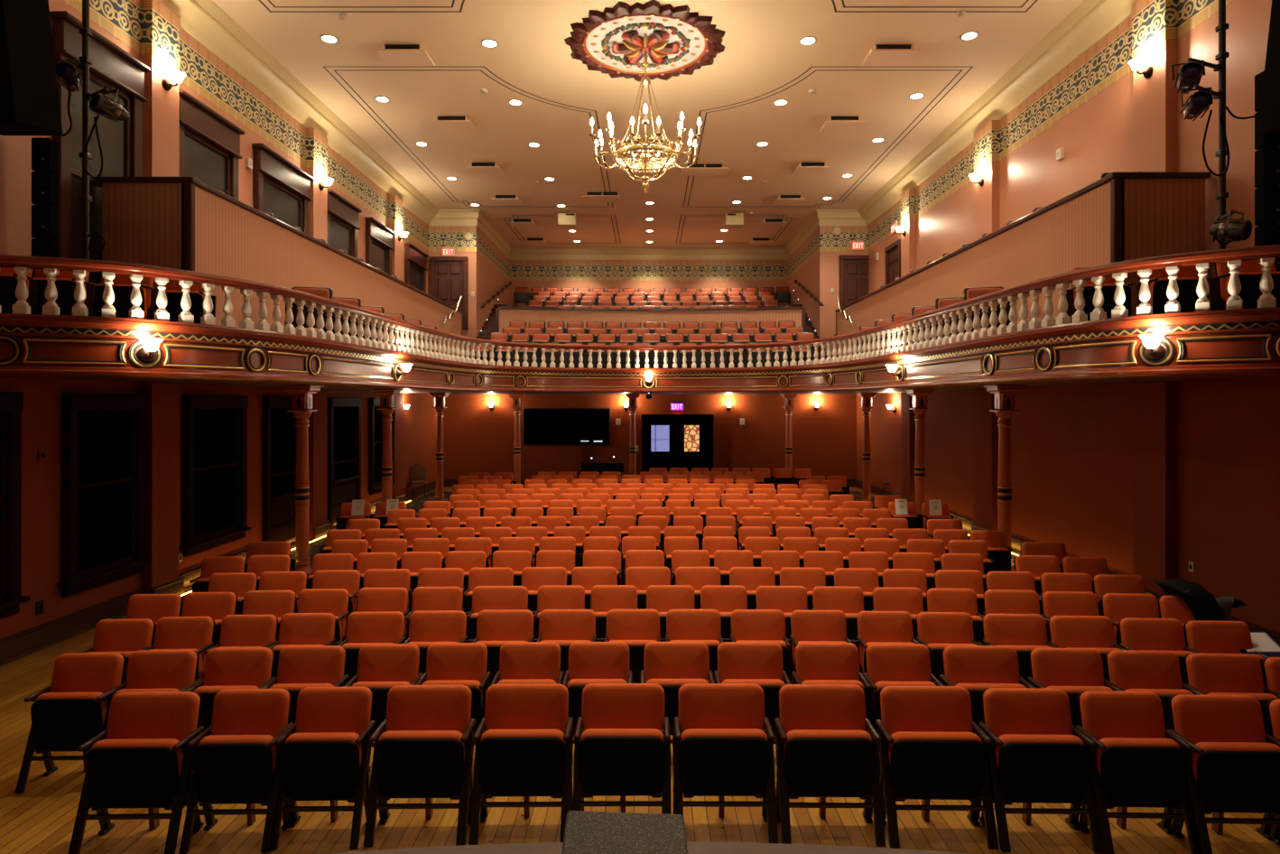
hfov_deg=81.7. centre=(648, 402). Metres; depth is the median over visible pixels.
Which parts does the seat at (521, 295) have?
backrest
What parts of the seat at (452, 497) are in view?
backrest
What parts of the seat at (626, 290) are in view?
backrest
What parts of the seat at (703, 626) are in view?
armrest, backrest, armrest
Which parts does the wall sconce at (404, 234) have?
lamp shade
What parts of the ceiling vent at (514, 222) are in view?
drop plate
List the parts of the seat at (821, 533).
frame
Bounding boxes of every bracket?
[66,56,83,70]
[84,87,109,101]
[1187,57,1223,71]
[1195,85,1223,99]
[1213,212,1234,223]
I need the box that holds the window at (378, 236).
[364,216,395,275]
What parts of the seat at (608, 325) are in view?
backrest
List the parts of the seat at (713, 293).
backrest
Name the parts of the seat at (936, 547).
frame, backrest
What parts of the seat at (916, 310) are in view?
backrest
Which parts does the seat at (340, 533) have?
frame, backrest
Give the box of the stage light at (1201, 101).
[1179,87,1213,121]
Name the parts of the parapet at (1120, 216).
corner post, corner post, panel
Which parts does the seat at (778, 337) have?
backrest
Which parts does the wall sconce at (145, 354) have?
wall plate, lamp shade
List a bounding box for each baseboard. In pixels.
[0,480,435,666]
[443,478,855,486]
[854,478,1279,657]
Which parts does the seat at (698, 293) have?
backrest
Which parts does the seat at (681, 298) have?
backrest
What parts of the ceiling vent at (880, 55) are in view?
frame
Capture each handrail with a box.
[443,296,461,324]
[481,281,511,307]
[794,279,824,306]
[836,295,852,324]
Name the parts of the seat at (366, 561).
backrest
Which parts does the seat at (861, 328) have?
backrest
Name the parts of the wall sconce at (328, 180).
wall plate, lamp shade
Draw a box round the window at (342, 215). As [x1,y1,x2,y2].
[327,188,361,258]
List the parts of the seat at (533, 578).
backrest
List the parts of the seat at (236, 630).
armrest, backrest, armrest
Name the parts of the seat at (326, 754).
leg, armrest, leg, backrest, leg, armrest, leg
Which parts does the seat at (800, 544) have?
backrest, frame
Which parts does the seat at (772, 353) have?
backrest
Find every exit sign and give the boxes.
[441,246,454,256]
[670,401,683,410]
[851,240,864,250]
[890,220,897,234]
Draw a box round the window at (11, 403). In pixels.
[0,391,30,619]
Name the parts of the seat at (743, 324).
backrest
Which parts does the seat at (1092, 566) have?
backrest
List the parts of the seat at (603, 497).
backrest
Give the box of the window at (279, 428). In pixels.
[262,396,308,545]
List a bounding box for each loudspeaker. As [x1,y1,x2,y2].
[0,0,62,135]
[1257,0,1279,135]
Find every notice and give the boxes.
[351,500,364,515]
[385,499,398,514]
[894,499,908,514]
[928,500,942,515]
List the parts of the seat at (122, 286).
backrest, armrest, frame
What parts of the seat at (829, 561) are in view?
backrest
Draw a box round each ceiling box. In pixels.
[557,212,577,228]
[723,212,743,228]
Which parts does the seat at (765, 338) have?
backrest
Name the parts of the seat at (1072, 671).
armrest, backrest, armrest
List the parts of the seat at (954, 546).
backrest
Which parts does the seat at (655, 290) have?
backrest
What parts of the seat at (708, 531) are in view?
backrest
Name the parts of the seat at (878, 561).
backrest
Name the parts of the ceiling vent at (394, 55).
frame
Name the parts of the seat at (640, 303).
backrest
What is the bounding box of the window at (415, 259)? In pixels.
[404,242,429,292]
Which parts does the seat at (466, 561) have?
backrest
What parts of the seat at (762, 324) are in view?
backrest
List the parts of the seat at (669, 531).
frame, backrest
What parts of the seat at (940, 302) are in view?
backrest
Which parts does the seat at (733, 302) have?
backrest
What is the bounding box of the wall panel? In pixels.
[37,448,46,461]
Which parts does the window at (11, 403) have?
sash, sill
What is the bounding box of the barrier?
[495,306,805,332]
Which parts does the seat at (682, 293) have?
backrest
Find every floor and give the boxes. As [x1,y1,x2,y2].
[0,486,1279,853]
[12,331,1279,378]
[476,335,490,340]
[479,331,495,335]
[482,325,495,331]
[484,321,495,325]
[487,316,495,321]
[489,312,495,316]
[493,304,514,308]
[781,304,802,306]
[805,321,811,325]
[805,325,814,331]
[816,346,825,352]
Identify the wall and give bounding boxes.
[0,0,435,639]
[428,251,509,357]
[443,394,856,478]
[509,280,787,306]
[787,251,867,358]
[856,0,1279,633]
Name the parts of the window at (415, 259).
pane, sash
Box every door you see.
[429,256,468,329]
[641,414,714,471]
[838,255,869,307]
[884,239,900,284]
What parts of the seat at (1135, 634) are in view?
armrest, backrest, armrest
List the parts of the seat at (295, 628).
armrest, backrest, armrest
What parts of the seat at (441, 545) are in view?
backrest, frame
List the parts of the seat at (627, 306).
backrest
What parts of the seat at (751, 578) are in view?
backrest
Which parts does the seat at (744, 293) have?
backrest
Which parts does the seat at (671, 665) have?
armrest, backrest, armrest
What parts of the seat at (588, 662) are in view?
armrest, backrest, armrest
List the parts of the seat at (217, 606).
backrest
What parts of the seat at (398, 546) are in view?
backrest, frame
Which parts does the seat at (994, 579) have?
backrest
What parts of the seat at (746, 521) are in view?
backrest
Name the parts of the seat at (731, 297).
backrest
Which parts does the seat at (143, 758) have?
leg, armrest, leg, backrest, leg, armrest, leg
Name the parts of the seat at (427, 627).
backrest, armrest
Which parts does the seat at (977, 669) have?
armrest, backrest, armrest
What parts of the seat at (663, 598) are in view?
backrest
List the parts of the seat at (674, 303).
backrest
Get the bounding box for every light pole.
[79,0,92,259]
[1215,0,1229,249]
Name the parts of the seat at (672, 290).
backrest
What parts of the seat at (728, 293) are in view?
backrest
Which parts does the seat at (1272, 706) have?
leg, backrest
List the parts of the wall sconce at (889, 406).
lamp shade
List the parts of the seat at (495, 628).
backrest, armrest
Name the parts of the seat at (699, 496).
backrest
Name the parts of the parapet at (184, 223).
panel, corner post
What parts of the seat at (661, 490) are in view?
backrest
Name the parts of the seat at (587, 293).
backrest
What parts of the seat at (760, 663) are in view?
armrest, backrest, armrest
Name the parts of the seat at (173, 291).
backrest, frame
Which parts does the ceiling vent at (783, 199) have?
drop plate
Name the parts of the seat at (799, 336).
backrest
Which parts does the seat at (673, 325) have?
backrest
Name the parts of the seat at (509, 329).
backrest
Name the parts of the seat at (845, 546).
backrest, frame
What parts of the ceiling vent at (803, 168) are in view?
drop plate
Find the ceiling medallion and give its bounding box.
[564,0,725,82]
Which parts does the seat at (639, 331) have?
backrest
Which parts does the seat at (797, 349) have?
backrest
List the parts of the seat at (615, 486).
backrest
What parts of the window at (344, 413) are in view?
pane, sash, panel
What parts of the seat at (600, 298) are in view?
backrest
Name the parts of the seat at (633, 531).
backrest, frame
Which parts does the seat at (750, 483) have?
backrest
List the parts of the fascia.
ring molding, panel molding, ring molding, panel molding, ring molding, panel molding, ring molding, panel molding, ring molding, panel molding, ring molding, panel molding, ring molding, panel molding, ring molding, panel molding, ring molding, panel molding, ring molding, panel molding, ring molding, panel molding, ring molding, panel molding, ring molding, panel molding, ring molding, panel molding, ring molding, panel molding, ring molding, panel molding, ring molding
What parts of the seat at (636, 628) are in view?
backrest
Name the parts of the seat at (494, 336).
backrest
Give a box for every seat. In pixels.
[0,267,37,314]
[14,652,126,793]
[32,268,95,315]
[67,691,204,853]
[83,618,156,682]
[90,273,158,319]
[103,649,200,769]
[126,593,183,623]
[144,616,215,680]
[165,279,216,324]
[178,688,293,853]
[181,592,237,645]
[184,647,275,732]
[189,556,246,592]
[204,614,278,654]
[207,572,258,614]
[217,189,229,195]
[242,590,296,641]
[245,541,296,572]
[246,555,291,590]
[258,571,307,612]
[260,645,349,723]
[263,212,274,217]
[268,612,341,677]
[270,686,376,850]
[284,286,335,333]
[297,588,349,642]
[306,553,354,588]
[312,569,361,614]
[318,528,361,553]
[322,296,363,338]
[331,539,368,570]
[335,502,372,529]
[337,611,409,682]
[343,643,423,747]
[345,519,380,539]
[349,306,384,343]
[354,568,413,612]
[356,552,397,589]
[356,587,408,639]
[363,685,476,846]
[364,528,399,552]
[371,501,406,528]
[371,538,407,568]
[382,509,415,528]
[384,313,405,346]
[397,518,426,538]
[400,551,442,592]
[403,528,437,551]
[403,610,473,674]
[404,319,424,350]
[405,586,468,639]
[410,567,465,611]
[412,537,449,567]
[415,642,491,745]
[417,508,447,528]
[421,324,437,352]
[423,500,451,517]
[429,517,460,537]
[441,527,474,551]
[445,550,486,590]
[448,484,473,500]
[448,494,473,513]
[450,500,483,517]
[452,508,480,527]
[454,537,492,567]
[456,489,480,500]
[457,475,478,484]
[463,567,513,612]
[464,585,535,639]
[465,516,496,537]
[468,479,488,489]
[468,609,537,686]
[468,683,573,844]
[469,472,490,480]
[470,344,493,361]
[476,483,497,493]
[476,493,499,512]
[479,527,511,554]
[482,475,501,483]
[482,488,505,500]
[482,500,514,516]
[482,507,510,527]
[488,332,510,350]
[490,641,564,686]
[491,479,510,488]
[492,550,531,585]
[493,345,515,366]
[494,472,516,483]
[498,537,536,566]
[500,516,531,537]
[502,326,521,340]
[502,483,523,494]
[504,493,528,512]
[509,320,526,333]
[510,333,531,342]
[510,488,534,500]
[513,287,529,306]
[513,500,546,516]
[515,526,547,553]
[516,507,543,526]
[518,342,539,366]
[521,566,566,611]
[523,327,542,341]
[524,479,544,488]
[526,299,544,307]
[526,483,547,493]
[528,321,545,333]
[529,287,544,299]
[530,333,552,351]
[531,474,551,484]
[531,493,555,512]
[531,585,585,639]
[532,295,547,306]
[533,609,602,677]
[536,549,575,585]
[537,290,550,300]
[537,472,556,479]
[537,488,560,500]
[537,516,565,537]
[538,342,560,367]
[538,536,580,566]
[544,300,559,307]
[544,500,575,516]
[545,287,557,295]
[545,327,564,341]
[547,321,565,333]
[547,479,566,488]
[547,507,573,526]
[548,295,563,305]
[551,483,572,494]
[552,291,566,300]
[552,333,574,343]
[553,526,585,554]
[554,474,573,483]
[556,305,571,307]
[558,471,576,479]
[559,493,583,511]
[560,287,574,296]
[562,300,577,307]
[562,641,633,743]
[563,343,584,367]
[565,295,579,305]
[565,321,584,333]
[565,488,587,499]
[566,327,585,341]
[568,291,582,301]
[570,516,599,537]
[571,479,592,488]
[571,566,617,609]
[572,683,671,814]
[573,305,588,308]
[574,333,595,351]
[575,483,596,493]
[575,499,601,516]
[576,287,590,296]
[577,474,596,483]
[578,536,621,566]
[579,300,594,308]
[579,507,605,526]
[580,471,599,479]
[581,296,596,305]
[583,549,625,584]
[584,291,597,302]
[584,343,607,368]
[585,321,602,333]
[586,492,610,511]
[588,327,607,341]
[589,526,621,553]
[590,305,605,308]
[590,584,638,638]
[591,488,612,499]
[592,287,604,296]
[595,333,617,344]
[595,478,617,488]
[596,296,612,305]
[597,300,612,308]
[598,609,665,683]
[599,474,617,480]
[600,291,613,302]
[602,471,621,483]
[602,482,622,499]
[604,321,621,333]
[605,499,631,519]
[605,515,635,541]
[606,287,620,296]
[607,305,621,308]
[607,343,630,368]
[610,327,628,341]
[610,507,638,526]
[612,296,628,305]
[614,300,630,308]
[615,291,630,301]
[615,492,638,507]
[617,333,639,351]
[618,488,639,499]
[621,287,635,297]
[621,474,640,480]
[621,478,640,488]
[621,536,656,570]
[624,305,639,308]
[624,321,641,333]
[624,549,664,584]
[625,482,646,499]
[625,566,670,609]
[628,526,664,549]
[630,296,644,305]
[630,343,653,368]
[631,292,646,300]
[631,327,649,341]
[632,300,648,308]
[635,499,660,519]
[637,287,650,297]
[638,515,667,541]
[640,333,662,351]
[640,471,658,482]
[640,492,665,507]
[640,641,714,743]
[641,305,656,308]
[642,507,673,526]
[643,321,660,333]
[643,474,662,482]
[643,487,667,504]
[644,478,663,487]
[645,584,695,638]
[646,296,660,305]
[647,292,661,300]
[649,300,664,308]
[649,467,667,474]
[651,482,673,499]
[652,287,666,297]
[653,327,672,343]
[653,343,674,368]
[658,305,673,308]
[659,526,700,552]
[660,471,678,482]
[660,609,728,677]
[661,292,677,300]
[662,296,677,305]
[663,321,680,333]
[663,333,686,351]
[663,536,698,570]
[665,492,691,507]
[666,300,681,308]
[666,499,690,519]
[667,474,686,482]
[667,478,687,488]
[668,287,681,297]
[669,467,687,474]
[669,507,704,526]
[670,549,709,584]
[671,488,694,504]
[672,683,778,843]
[673,515,703,542]
[675,566,720,609]
[676,305,690,308]
[676,327,695,341]
[676,343,699,368]
[676,482,698,494]
[677,291,692,300]
[679,296,693,305]
[682,300,696,308]
[682,321,699,333]
[682,471,700,482]
[684,287,697,297]
[686,333,707,351]
[689,474,709,481]
[689,478,709,488]
[691,467,709,474]
[691,492,715,507]
[693,291,708,300]
[693,305,707,308]
[694,499,719,520]
[695,296,709,305]
[697,327,716,341]
[697,488,721,504]
[698,300,714,308]
[698,343,721,368]
[698,526,733,549]
[699,287,713,297]
[699,584,747,639]
[701,321,719,333]
[702,536,737,566]
[703,471,721,483]
[703,483,723,499]
[703,507,732,528]
[705,516,738,541]
[707,333,730,344]
[709,291,723,300]
[709,305,724,307]
[711,467,728,474]
[712,296,725,302]
[713,479,732,493]
[714,287,728,296]
[714,300,729,307]
[714,474,732,480]
[714,549,752,584]
[714,641,791,743]
[719,327,738,341]
[719,493,743,507]
[720,321,738,328]
[723,343,744,367]
[723,609,791,677]
[724,472,742,483]
[724,500,749,520]
[725,291,740,300]
[725,488,749,500]
[726,305,742,307]
[726,483,748,488]
[728,295,742,305]
[729,566,775,609]
[730,287,742,296]
[730,333,751,351]
[731,300,745,307]
[732,467,750,474]
[735,474,755,480]
[735,479,755,493]
[735,507,763,530]
[737,526,769,549]
[738,321,757,333]
[741,327,760,341]
[742,291,756,300]
[742,516,774,537]
[743,305,759,307]
[744,295,758,305]
[744,342,767,367]
[744,537,779,566]
[745,287,758,295]
[745,472,766,483]
[746,299,762,307]
[746,493,768,507]
[751,333,773,350]
[751,468,771,483]
[752,488,776,500]
[752,500,778,516]
[753,483,774,489]
[755,585,807,639]
[758,290,771,300]
[759,321,776,333]
[760,287,775,297]
[760,295,775,306]
[760,550,799,585]
[762,299,779,307]
[762,326,781,341]
[769,342,790,366]
[769,507,796,530]
[771,468,793,493]
[772,333,794,351]
[772,516,805,537]
[774,493,797,507]
[774,684,885,845]
[775,287,791,305]
[776,527,810,550]
[777,483,797,493]
[778,320,795,333]
[779,488,802,500]
[779,567,825,610]
[783,537,818,567]
[784,326,803,340]
[784,500,808,516]
[788,610,854,684]
[790,344,814,365]
[791,642,871,720]
[792,468,810,488]
[794,332,815,358]
[798,479,818,490]
[799,508,827,531]
[801,493,824,508]
[802,483,830,500]
[803,550,843,586]
[806,475,825,484]
[806,489,829,500]
[810,517,839,537]
[811,586,864,639]
[812,500,837,517]
[814,527,848,550]
[821,480,844,494]
[825,537,861,567]
[826,475,849,494]
[829,494,853,508]
[832,508,860,527]
[834,567,879,611]
[842,500,872,517]
[843,517,871,537]
[848,551,889,587]
[851,611,918,675]
[854,528,889,551]
[856,324,874,353]
[862,509,890,528]
[862,643,943,776]
[863,537,899,568]
[871,319,902,351]
[871,587,924,640]
[872,495,901,509]
[874,686,999,848]
[876,518,908,537]
[882,568,927,612]
[888,501,920,528]
[890,313,925,348]
[892,528,928,552]
[892,552,936,590]
[906,538,946,571]
[911,306,950,343]
[916,612,982,682]
[918,501,954,529]
[926,519,968,539]
[926,588,984,643]
[932,528,967,553]
[934,569,984,614]
[935,296,973,339]
[938,645,1036,728]
[940,553,986,592]
[947,539,995,573]
[963,286,1011,333]
[969,529,1012,571]
[978,687,1103,853]
[980,613,1057,683]
[983,589,1049,641]
[985,571,1042,614]
[1006,220,1016,225]
[1014,555,1060,594]
[1020,541,1066,573]
[1027,648,1122,727]
[1039,572,1102,615]
[1040,591,1113,623]
[1048,615,1125,679]
[1061,556,1108,593]
[1066,267,1132,323]
[1075,690,1201,853]
[1092,574,1146,603]
[1100,593,1159,646]
[1101,172,1111,178]
[1104,649,1205,730]
[1117,617,1199,683]
[1136,265,1211,314]
[1157,595,1195,625]
[1168,694,1279,853]
[1183,620,1269,663]
[1183,653,1279,733]
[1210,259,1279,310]
[1261,657,1279,698]
[1265,698,1279,844]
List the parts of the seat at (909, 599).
backrest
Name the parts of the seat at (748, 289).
backrest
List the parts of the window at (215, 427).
pane, sill, sash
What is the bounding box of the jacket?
[1152,578,1246,621]
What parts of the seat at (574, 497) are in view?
backrest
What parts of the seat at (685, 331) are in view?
backrest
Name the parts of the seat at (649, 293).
backrest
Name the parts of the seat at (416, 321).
backrest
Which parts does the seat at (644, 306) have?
backrest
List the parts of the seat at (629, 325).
backrest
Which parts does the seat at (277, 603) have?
backrest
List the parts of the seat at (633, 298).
backrest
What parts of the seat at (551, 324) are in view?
backrest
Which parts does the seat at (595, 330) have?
backrest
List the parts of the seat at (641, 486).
backrest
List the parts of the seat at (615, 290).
backrest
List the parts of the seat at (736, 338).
backrest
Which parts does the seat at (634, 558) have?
backrest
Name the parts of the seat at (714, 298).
backrest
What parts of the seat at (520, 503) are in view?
backrest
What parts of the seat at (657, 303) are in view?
backrest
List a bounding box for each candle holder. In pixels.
[588,117,594,136]
[593,139,599,157]
[597,129,602,148]
[598,138,604,156]
[605,112,611,130]
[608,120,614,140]
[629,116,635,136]
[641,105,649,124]
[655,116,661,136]
[676,121,682,140]
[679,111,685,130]
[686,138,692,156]
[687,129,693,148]
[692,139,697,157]
[695,117,702,136]
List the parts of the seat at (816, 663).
armrest, backrest, leg, armrest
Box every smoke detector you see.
[336,13,346,20]
[480,88,487,93]
[808,88,816,93]
[955,9,965,17]
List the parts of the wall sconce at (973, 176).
lamp shade, wall plate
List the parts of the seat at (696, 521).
backrest, frame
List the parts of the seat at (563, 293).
backrest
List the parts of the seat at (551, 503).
backrest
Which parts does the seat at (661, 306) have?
backrest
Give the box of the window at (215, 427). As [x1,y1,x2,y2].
[179,394,251,556]
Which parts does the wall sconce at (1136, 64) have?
lamp shade, wall plate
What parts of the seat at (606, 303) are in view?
backrest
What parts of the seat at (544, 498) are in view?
backrest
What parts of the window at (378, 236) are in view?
pane, sash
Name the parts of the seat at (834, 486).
backrest, frame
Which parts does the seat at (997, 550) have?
backrest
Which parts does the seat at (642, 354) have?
backrest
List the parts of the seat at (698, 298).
backrest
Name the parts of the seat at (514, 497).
backrest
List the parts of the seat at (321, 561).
backrest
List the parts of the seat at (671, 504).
backrest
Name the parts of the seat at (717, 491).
backrest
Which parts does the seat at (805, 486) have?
backrest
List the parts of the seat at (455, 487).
backrest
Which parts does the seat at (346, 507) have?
frame, backrest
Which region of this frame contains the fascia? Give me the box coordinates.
[0,310,1279,392]
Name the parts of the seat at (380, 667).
armrest, backrest, armrest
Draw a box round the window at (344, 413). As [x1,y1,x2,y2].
[327,397,361,529]
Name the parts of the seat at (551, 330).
backrest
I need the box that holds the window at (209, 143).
[179,89,244,200]
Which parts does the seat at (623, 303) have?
backrest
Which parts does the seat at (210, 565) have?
armrest, backrest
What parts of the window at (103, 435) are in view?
pane, sill, sash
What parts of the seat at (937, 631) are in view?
armrest, backrest, armrest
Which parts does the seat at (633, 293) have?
backrest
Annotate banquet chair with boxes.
[409,463,428,500]
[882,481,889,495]
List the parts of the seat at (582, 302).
backrest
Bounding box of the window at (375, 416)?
[367,398,394,494]
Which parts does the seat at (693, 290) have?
backrest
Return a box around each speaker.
[31,137,58,257]
[245,157,252,169]
[463,231,473,241]
[615,418,621,425]
[739,418,744,425]
[832,226,841,235]
[1056,148,1064,160]
[1254,70,1279,271]
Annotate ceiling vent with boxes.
[377,44,435,66]
[431,116,476,131]
[466,162,503,174]
[491,194,522,204]
[509,219,537,226]
[523,238,547,244]
[581,192,623,201]
[680,163,728,176]
[748,238,772,244]
[759,219,787,226]
[773,194,805,204]
[792,162,829,174]
[819,116,864,131]
[861,44,918,66]
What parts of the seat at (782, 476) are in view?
backrest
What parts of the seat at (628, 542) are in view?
frame, backrest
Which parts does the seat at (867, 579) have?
backrest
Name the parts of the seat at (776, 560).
backrest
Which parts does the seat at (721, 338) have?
backrest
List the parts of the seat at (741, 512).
frame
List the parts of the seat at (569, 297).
backrest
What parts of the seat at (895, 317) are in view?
backrest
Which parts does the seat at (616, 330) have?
backrest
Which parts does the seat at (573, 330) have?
backrest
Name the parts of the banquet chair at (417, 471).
backrest, seat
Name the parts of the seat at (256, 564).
backrest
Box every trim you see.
[62,0,1233,280]
[158,0,438,225]
[428,209,867,259]
[857,0,1137,225]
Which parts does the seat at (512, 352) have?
backrest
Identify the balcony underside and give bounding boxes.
[18,374,1279,394]
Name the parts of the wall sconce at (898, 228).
lamp shade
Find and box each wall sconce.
[136,338,163,362]
[161,70,185,91]
[318,177,333,190]
[396,363,412,378]
[398,231,408,241]
[402,404,410,411]
[488,403,494,410]
[623,403,628,410]
[644,376,652,386]
[725,403,732,410]
[813,403,820,410]
[885,364,901,378]
[885,404,896,413]
[894,226,906,236]
[968,173,983,186]
[1128,56,1152,78]
[1139,333,1165,360]
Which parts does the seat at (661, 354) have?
backrest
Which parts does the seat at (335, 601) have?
armrest, frame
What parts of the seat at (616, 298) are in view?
backrest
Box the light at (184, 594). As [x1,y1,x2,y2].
[180,500,412,596]
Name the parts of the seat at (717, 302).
backrest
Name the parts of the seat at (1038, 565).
backrest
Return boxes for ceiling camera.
[645,392,652,398]
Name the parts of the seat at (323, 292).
backrest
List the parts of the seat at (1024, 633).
armrest, backrest, armrest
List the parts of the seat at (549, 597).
armrest, backrest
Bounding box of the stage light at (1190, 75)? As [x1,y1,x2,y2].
[1171,59,1205,94]
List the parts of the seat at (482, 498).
backrest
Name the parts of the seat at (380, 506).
frame, backrest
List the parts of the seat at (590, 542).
frame, backrest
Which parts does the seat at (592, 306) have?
backrest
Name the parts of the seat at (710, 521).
backrest, frame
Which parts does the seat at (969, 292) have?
backrest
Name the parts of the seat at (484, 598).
armrest, frame, backrest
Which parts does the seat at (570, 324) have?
backrest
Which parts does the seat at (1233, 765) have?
leg, armrest, leg, backrest, leg, armrest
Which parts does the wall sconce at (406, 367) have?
wall plate, lamp shade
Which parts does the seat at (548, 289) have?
backrest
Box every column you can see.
[280,385,323,574]
[371,389,401,501]
[428,392,450,500]
[508,393,526,483]
[624,393,640,474]
[779,393,797,476]
[855,392,877,503]
[905,389,935,514]
[983,385,1026,571]
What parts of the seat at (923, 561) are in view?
backrest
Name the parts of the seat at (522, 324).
backrest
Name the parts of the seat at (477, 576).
armrest, backrest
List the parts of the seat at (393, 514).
frame, backrest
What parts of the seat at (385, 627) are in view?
armrest, backrest, armrest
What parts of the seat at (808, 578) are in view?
backrest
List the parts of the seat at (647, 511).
backrest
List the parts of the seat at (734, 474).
backrest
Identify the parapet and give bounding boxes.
[97,176,463,357]
[834,171,1211,358]
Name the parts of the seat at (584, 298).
backrest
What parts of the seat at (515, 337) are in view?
backrest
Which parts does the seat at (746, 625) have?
backrest, armrest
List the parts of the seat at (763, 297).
backrest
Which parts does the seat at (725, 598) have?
backrest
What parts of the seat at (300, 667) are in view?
armrest, backrest, armrest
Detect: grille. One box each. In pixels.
[0,30,9,116]
[464,232,471,239]
[834,227,840,233]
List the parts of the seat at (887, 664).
armrest, leg, backrest, armrest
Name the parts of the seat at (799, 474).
frame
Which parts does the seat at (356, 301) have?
backrest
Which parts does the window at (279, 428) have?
panel, sash, pane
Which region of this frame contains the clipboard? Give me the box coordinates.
[1240,631,1279,656]
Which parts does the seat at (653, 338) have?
backrest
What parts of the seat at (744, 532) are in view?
frame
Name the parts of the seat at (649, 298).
backrest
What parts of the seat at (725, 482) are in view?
backrest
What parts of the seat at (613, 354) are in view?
backrest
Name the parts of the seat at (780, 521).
backrest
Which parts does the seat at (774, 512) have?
backrest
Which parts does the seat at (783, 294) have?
backrest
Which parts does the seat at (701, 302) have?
backrest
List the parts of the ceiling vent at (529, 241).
drop plate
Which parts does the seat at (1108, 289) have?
backrest, frame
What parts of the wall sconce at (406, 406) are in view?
lamp shade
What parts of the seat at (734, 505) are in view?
backrest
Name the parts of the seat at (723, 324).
backrest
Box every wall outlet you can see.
[36,599,43,615]
[179,552,182,562]
[1188,560,1194,572]
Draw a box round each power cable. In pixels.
[61,85,72,136]
[82,113,103,178]
[86,231,105,253]
[1202,110,1229,176]
[1212,227,1233,244]
[1224,106,1255,119]
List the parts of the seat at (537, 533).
backrest, frame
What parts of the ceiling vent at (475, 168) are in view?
drop plate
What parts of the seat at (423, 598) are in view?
armrest, backrest, frame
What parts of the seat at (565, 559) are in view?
backrest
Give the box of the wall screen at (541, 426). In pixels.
[522,408,610,445]
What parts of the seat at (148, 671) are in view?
armrest, backrest, armrest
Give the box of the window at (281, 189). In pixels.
[251,143,314,234]
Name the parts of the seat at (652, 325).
backrest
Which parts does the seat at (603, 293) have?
backrest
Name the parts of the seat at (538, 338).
backrest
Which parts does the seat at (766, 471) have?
backrest, frame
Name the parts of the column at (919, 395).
capital panel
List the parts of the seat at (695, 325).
backrest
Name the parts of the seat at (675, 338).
backrest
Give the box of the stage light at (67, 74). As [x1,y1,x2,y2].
[55,58,83,92]
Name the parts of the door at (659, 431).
pane, pane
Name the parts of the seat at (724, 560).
backrest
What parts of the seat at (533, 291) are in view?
backrest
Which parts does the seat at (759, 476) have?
backrest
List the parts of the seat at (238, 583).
backrest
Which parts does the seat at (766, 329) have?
backrest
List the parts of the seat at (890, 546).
backrest, frame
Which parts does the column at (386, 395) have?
capital panel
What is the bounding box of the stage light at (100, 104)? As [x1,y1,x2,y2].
[89,88,129,122]
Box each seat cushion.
[0,273,18,279]
[32,277,76,284]
[35,691,107,723]
[88,650,133,657]
[90,738,183,776]
[111,688,179,697]
[150,649,202,680]
[194,577,209,582]
[194,685,258,692]
[197,734,276,770]
[213,619,222,624]
[214,646,262,648]
[269,683,333,689]
[272,644,322,650]
[284,732,361,768]
[334,615,342,641]
[338,515,367,519]
[342,642,393,648]
[351,681,410,687]
[372,515,387,518]
[378,730,464,760]
[407,641,457,647]
[410,572,418,575]
[421,679,482,705]
[468,612,478,620]
[476,640,526,645]
[480,729,565,744]
[496,678,556,684]
[528,590,537,593]
[540,640,591,645]
[566,678,627,688]
[579,728,664,742]
[594,612,607,615]
[608,640,657,645]
[637,590,646,593]
[645,678,708,685]
[658,612,667,615]
[669,640,719,645]
[679,728,768,743]
[719,612,732,616]
[720,570,729,574]
[721,678,785,686]
[736,640,788,648]
[746,590,756,593]
[783,612,791,616]
[784,729,872,747]
[794,640,846,671]
[801,679,864,689]
[825,571,834,575]
[844,612,858,617]
[862,592,872,595]
[862,641,914,672]
[872,681,936,705]
[889,731,982,762]
[890,514,918,518]
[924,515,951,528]
[926,573,934,576]
[927,643,976,649]
[955,683,1026,689]
[971,615,982,621]
[976,593,983,597]
[983,558,992,563]
[987,547,1009,550]
[995,733,1085,769]
[1007,645,1052,650]
[1046,686,1113,692]
[1066,647,1120,653]
[1083,283,1128,287]
[1095,737,1180,776]
[1113,621,1118,643]
[1125,688,1193,695]
[1140,649,1193,656]
[1150,277,1199,306]
[1191,742,1279,781]
[1206,692,1278,699]
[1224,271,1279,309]
[1248,653,1264,659]
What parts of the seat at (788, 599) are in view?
backrest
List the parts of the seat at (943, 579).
backrest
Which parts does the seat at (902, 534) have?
frame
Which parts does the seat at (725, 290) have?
backrest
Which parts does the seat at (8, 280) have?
backrest, armrest, frame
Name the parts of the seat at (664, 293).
backrest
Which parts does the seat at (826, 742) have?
leg, armrest, leg, backrest, leg, armrest, leg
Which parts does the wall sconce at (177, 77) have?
wall plate, lamp shade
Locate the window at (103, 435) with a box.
[57,392,151,596]
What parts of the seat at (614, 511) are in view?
backrest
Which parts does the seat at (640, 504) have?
backrest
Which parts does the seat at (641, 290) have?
backrest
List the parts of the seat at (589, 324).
backrest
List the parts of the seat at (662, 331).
backrest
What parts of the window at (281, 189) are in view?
pane, sash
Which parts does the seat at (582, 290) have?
backrest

